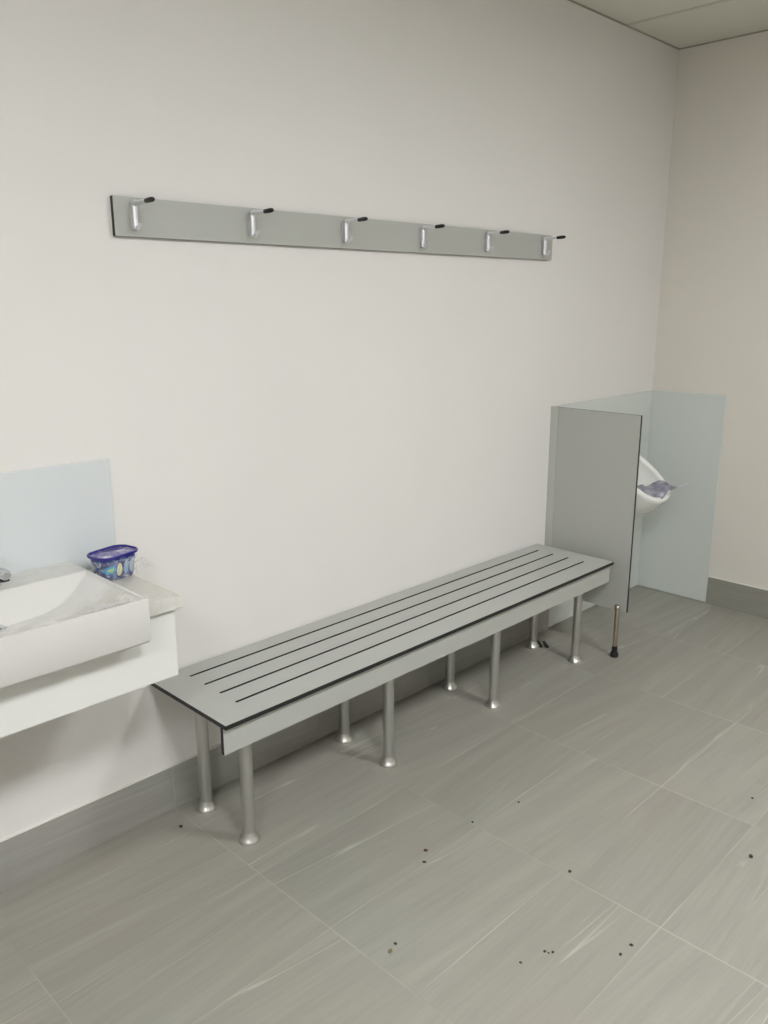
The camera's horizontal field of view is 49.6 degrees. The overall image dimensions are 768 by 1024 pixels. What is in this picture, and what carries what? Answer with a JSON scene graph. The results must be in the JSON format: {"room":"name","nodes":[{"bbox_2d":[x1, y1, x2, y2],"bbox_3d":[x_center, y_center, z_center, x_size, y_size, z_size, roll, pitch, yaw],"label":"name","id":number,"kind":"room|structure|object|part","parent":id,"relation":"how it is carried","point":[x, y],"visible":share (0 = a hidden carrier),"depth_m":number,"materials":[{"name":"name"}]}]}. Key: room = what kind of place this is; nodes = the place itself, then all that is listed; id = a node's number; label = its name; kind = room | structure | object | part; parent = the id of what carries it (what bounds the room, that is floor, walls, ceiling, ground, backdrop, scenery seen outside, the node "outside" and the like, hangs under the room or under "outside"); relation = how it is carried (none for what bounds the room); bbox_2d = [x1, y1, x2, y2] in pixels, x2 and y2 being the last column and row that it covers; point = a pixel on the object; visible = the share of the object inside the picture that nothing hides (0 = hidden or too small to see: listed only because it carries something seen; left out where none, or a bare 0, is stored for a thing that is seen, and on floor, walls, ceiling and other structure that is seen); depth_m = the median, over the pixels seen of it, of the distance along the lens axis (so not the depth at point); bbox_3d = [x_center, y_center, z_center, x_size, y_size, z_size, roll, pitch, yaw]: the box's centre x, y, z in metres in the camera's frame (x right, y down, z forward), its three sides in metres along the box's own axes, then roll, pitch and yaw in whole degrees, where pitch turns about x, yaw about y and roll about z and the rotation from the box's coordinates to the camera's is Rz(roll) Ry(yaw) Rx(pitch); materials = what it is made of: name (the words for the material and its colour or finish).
{"room":"changing room","nodes":[
{"label":"changing room","id":0,"kind":"room"},
{"bbox_2d":[0,0,678,839],"bbox_3d":[-0.759,-0.367,2.208,0.100,2.861,6.200,14,20,43],"label":"wall","id":1,"kind":"structure","parent":0,"point":[291,437],"depth_m":2.59,"materials":[{"name":"white paint"}]},
{"bbox_2d":[0,458,115,573],"bbox_3d":[-1.079,0.084,1.910,0.006,0.289,0.980,14,20,43],"label":"backsplash","id":2,"kind":"structure","parent":1,"relation":"attached to","point":[51,515],"depth_m":2.13,"materials":[{"name":"glass"}]},
{"bbox_2d":[0,568,182,737],"bbox_3d":[-0.961,0.357,1.845,0.364,0.214,0.968,14,20,43],"label":"vanity unit","id":3,"kind":"object","parent":1,"relation":"attached to","point":[27,704],"visible":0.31,"depth_m":1.94,"materials":[{"name":"white"}]},
{"bbox_2d":[86,568,182,616],"bbox_3d":[-0.961,0.271,1.823,0.364,0.037,0.968,14,20,43],"label":"countertop","id":4,"kind":"structure","parent":3,"relation":"on","point":[161,600],"depth_m":2.04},
{"bbox_2d":[0,561,150,688],"bbox_3d":[-0.855,0.259,1.885,0.404,0.107,0.489,14,20,43],"label":"basin","id":5,"kind":"object","parent":4,"relation":"in","point":[60,616],"visible":1,"depth_m":1.88,"materials":[{"name":"ceramic"}]},
{"bbox_2d":[0,567,10,585],"bbox_3d":[-0.911,0.136,1.947,0.139,0.098,0.049,14,20,43],"label":"mixer tap","id":6,"kind":"object","parent":5,"relation":"on","point":[5,574],"visible":1,"depth_m":1.90,"materials":[{"name":"silver metal"}]},
{"bbox_2d":[87,544,137,581],"bbox_3d":[-0.690,0.132,2.165,0.090,0.072,0.162,9,17,31],"label":"plastic tub","id":7,"kind":"object","parent":4,"relation":"on","point":[113,563],"visible":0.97,"depth_m":2.12,"materials":[{"name":"blue plastic"}]},
{"bbox_3d":[-0.699,0.105,2.142,0.090,0.007,0.125,9,17,31],"label":"lid","id":8,"kind":"part","parent":7,"relation":"part of","materials":[{"name":"blue plastic"}]},
{"bbox_2d":[0,743,220,841],"bbox_3d":[-1.027,0.869,2.165,0.007,0.004,5.127,14,20,43],"label":"trim","id":9,"kind":"structure","parent":1,"relation":"attached to","point":[217,745],"depth_m":2.37,"materials":[{"name":"white plastic"}]},
{"bbox_2d":[0,609,548,892],"bbox_3d":[-1.026,0.940,2.182,0.010,0.142,5.127,14,20,43],"label":"baseboard","id":10,"kind":"structure","parent":1,"relation":"attached to","point":[25,855],"depth_m":2.54,"materials":[{"name":"tile"}]},
{"bbox_2d":[110,195,565,259],"bbox_3d":[0.042,-0.913,2.738,0.122,0.097,1.958,14,20,43],"label":"rail","id":11,"kind":"object","parent":1,"relation":"attached to","point":[150,217],"visible":1,"depth_m":2.53,"materials":[{"name":"grey metal"}]},
{"bbox_3d":[-0.616,-0.780,2.097,0.068,0.018,0.016,14,20,43],"label":"arm","id":12,"kind":"part","parent":11,"relation":"part of","materials":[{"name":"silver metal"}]},
{"bbox_3d":[-0.355,-0.846,2.352,0.068,0.018,0.016,14,20,43],"label":"arm","id":13,"kind":"part","parent":11,"relation":"part of","materials":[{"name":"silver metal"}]},
{"bbox_3d":[-0.099,-0.910,2.602,0.068,0.018,0.016,14,20,43],"label":"arm","id":14,"kind":"part","parent":11,"relation":"part of","materials":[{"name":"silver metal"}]},
{"bbox_3d":[0.157,-0.974,2.852,0.068,0.018,0.016,14,20,43],"label":"arm","id":15,"kind":"part","parent":11,"relation":"part of","materials":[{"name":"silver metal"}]},
{"bbox_3d":[0.413,-1.039,3.102,0.068,0.018,0.016,14,20,43],"label":"arm","id":16,"kind":"part","parent":11,"relation":"part of","materials":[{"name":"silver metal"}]},
{"bbox_3d":[0.676,-1.105,3.359,0.068,0.018,0.016,14,20,43],"label":"arm","id":17,"kind":"part","parent":11,"relation":"part of","materials":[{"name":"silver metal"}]},
{"bbox_2d":[544,406,642,657],"bbox_3d":[0.888,0.087,3.648,0.429,1.063,0.046,14,20,43],"label":"privacy screen","id":18,"kind":"object","parent":1,"relation":"attached to","point":[593,463],"visible":0.96,"depth_m":3.59,"materials":[{"name":"grey laminate"}]},
{"bbox_3d":[1.012,0.497,3.619,0.021,0.194,0.021,14,20,43],"label":"support leg","id":19,"kind":"part","parent":18,"relation":"part of","materials":[{"name":"silver metal"}]},
{"bbox_2d":[548,391,652,627],"bbox_3d":[1.083,-0.037,4.130,0.006,1.062,0.866,14,20,43],"label":"backsplash","id":20,"kind":"structure","parent":1,"relation":"attached to","point":[640,403],"depth_m":4.18,"materials":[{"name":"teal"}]},
{"bbox_2d":[635,455,669,518],"bbox_3d":[1.188,-0.069,3.984,0.331,0.531,0.336,14,20,43],"label":"urinal","id":21,"kind":"object","parent":1,"relation":"attached to","point":[645,504],"depth_m":3.90,"materials":[{"name":"white ceramic"}]},
{"bbox_2d":[637,479,687,496],"bbox_3d":[1.265,-0.093,3.905,0.304,0.115,0.111,6,16,22],"label":"plastic bag","id":22,"kind":"object","parent":21,"relation":"on","point":[661,487],"visible":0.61,"depth_m":3.91,"materials":[{"name":"clear plastic"}]},
{"bbox_2d":[568,0,767,49],"bbox_3d":[1.051,-1.211,0.139,5.000,0.005,6.000,14,20,43],"label":"trim","id":23,"kind":"structure","parent":1,"relation":"attached to","point":[572,1],"depth_m":3.67,"materials":[{"name":"beige paint"}]},
{"bbox_2d":[0,585,767,1023],"bbox_3d":[1.054,1.414,0.810,5.000,0.100,6.000,14,20,43],"label":"floor","id":24,"kind":"structure","parent":0,"point":[636,773],"depth_m":2.27,"materials":[{"name":"tile"}]},
{"bbox_2d":[150,544,613,845],"bbox_3d":[0.143,0.567,3.022,0.386,0.447,1.963,14,20,43],"label":"slatted bench","id":25,"kind":"object","parent":24,"relation":"on","point":[253,692],"visible":1,"depth_m":2.71,"materials":[{"name":"grey laminate"}]},
{"bbox_3d":[-0.548,0.695,2.510,0.058,0.413,0.058,14,20,43],"label":"leg","id":26,"kind":"part","parent":25,"relation":"part of","materials":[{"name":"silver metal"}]},
{"bbox_3d":[-0.391,0.733,2.360,0.058,0.413,0.058,14,20,43],"label":"leg","id":27,"kind":"part","parent":25,"relation":"part of","materials":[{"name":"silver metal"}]},
{"bbox_3d":[-0.141,0.593,2.907,0.058,0.413,0.058,14,20,43],"label":"leg","id":28,"kind":"part","parent":25,"relation":"part of","materials":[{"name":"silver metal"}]},
{"bbox_3d":[0.143,0.356,2.968,0.386,0.013,1.963,14,20,43],"label":"seat panel","id":29,"kind":"part","parent":25,"relation":"part of","materials":[{"name":"grey laminate"}]},
{"bbox_3d":[0.015,0.631,2.757,0.058,0.413,0.058,14,20,43],"label":"leg","id":30,"kind":"part","parent":25,"relation":"part of","materials":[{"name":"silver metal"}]},
{"bbox_3d":[0.265,0.491,3.304,0.058,0.413,0.058,14,20,43],"label":"leg","id":31,"kind":"part","parent":25,"relation":"part of","materials":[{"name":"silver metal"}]},
{"bbox_3d":[0.422,0.529,3.154,0.058,0.413,0.058,14,20,43],"label":"leg","id":32,"kind":"part","parent":25,"relation":"part of","materials":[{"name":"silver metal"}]},
{"bbox_3d":[0.672,0.389,3.701,0.058,0.413,0.058,14,20,43],"label":"leg","id":33,"kind":"part","parent":25,"relation":"part of","materials":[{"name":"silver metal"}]},
{"bbox_3d":[0.828,0.427,3.551,0.058,0.413,0.058,14,20,43],"label":"leg","id":34,"kind":"part","parent":25,"relation":"part of","materials":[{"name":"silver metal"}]},
{"bbox_2d":[573,0,767,47],"bbox_3d":[1.051,-1.262,0.126,5.000,0.100,6.000,14,20,43],"label":"ceiling","id":35,"kind":"structure","parent":0,"point":[733,18],"depth_m":3.46,"materials":[{"name":"white paint"}]},
{"bbox_2d":[626,0,731,25],"bbox_3d":[1.051,-1.212,0.138,4.999,0.002,5.999,14,20,43],"label":"trim","id":36,"kind":"structure","parent":35,"relation":"attached to","point":[722,1],"depth_m":3.40,"materials":[{"name":"silver metal"}]},
{"bbox_2d":[639,31,767,599],"bbox_3d":[3.200,-0.463,2.565,5.000,2.861,0.100,14,20,43],"label":"wall","id":37,"kind":"structure","parent":0,"point":[712,336],"depth_m":3.96,"materials":[{"name":"beige paint"}]},
{"bbox_2d":[637,390,726,601],"bbox_3d":[1.526,-0.083,4.299,0.388,1.066,0.006,14,20,43],"label":"backsplash","id":38,"kind":"structure","parent":37,"relation":"attached to","point":[686,430],"depth_m":4.28,"materials":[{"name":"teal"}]},
{"bbox_2d":[706,576,767,618],"bbox_3d":[3.301,0.801,2.706,4.608,0.142,0.010,14,20,43],"label":"baseboard","id":39,"kind":"structure","parent":37,"relation":"attached to","point":[721,593],"depth_m":4.17,"materials":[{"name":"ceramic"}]}
]}

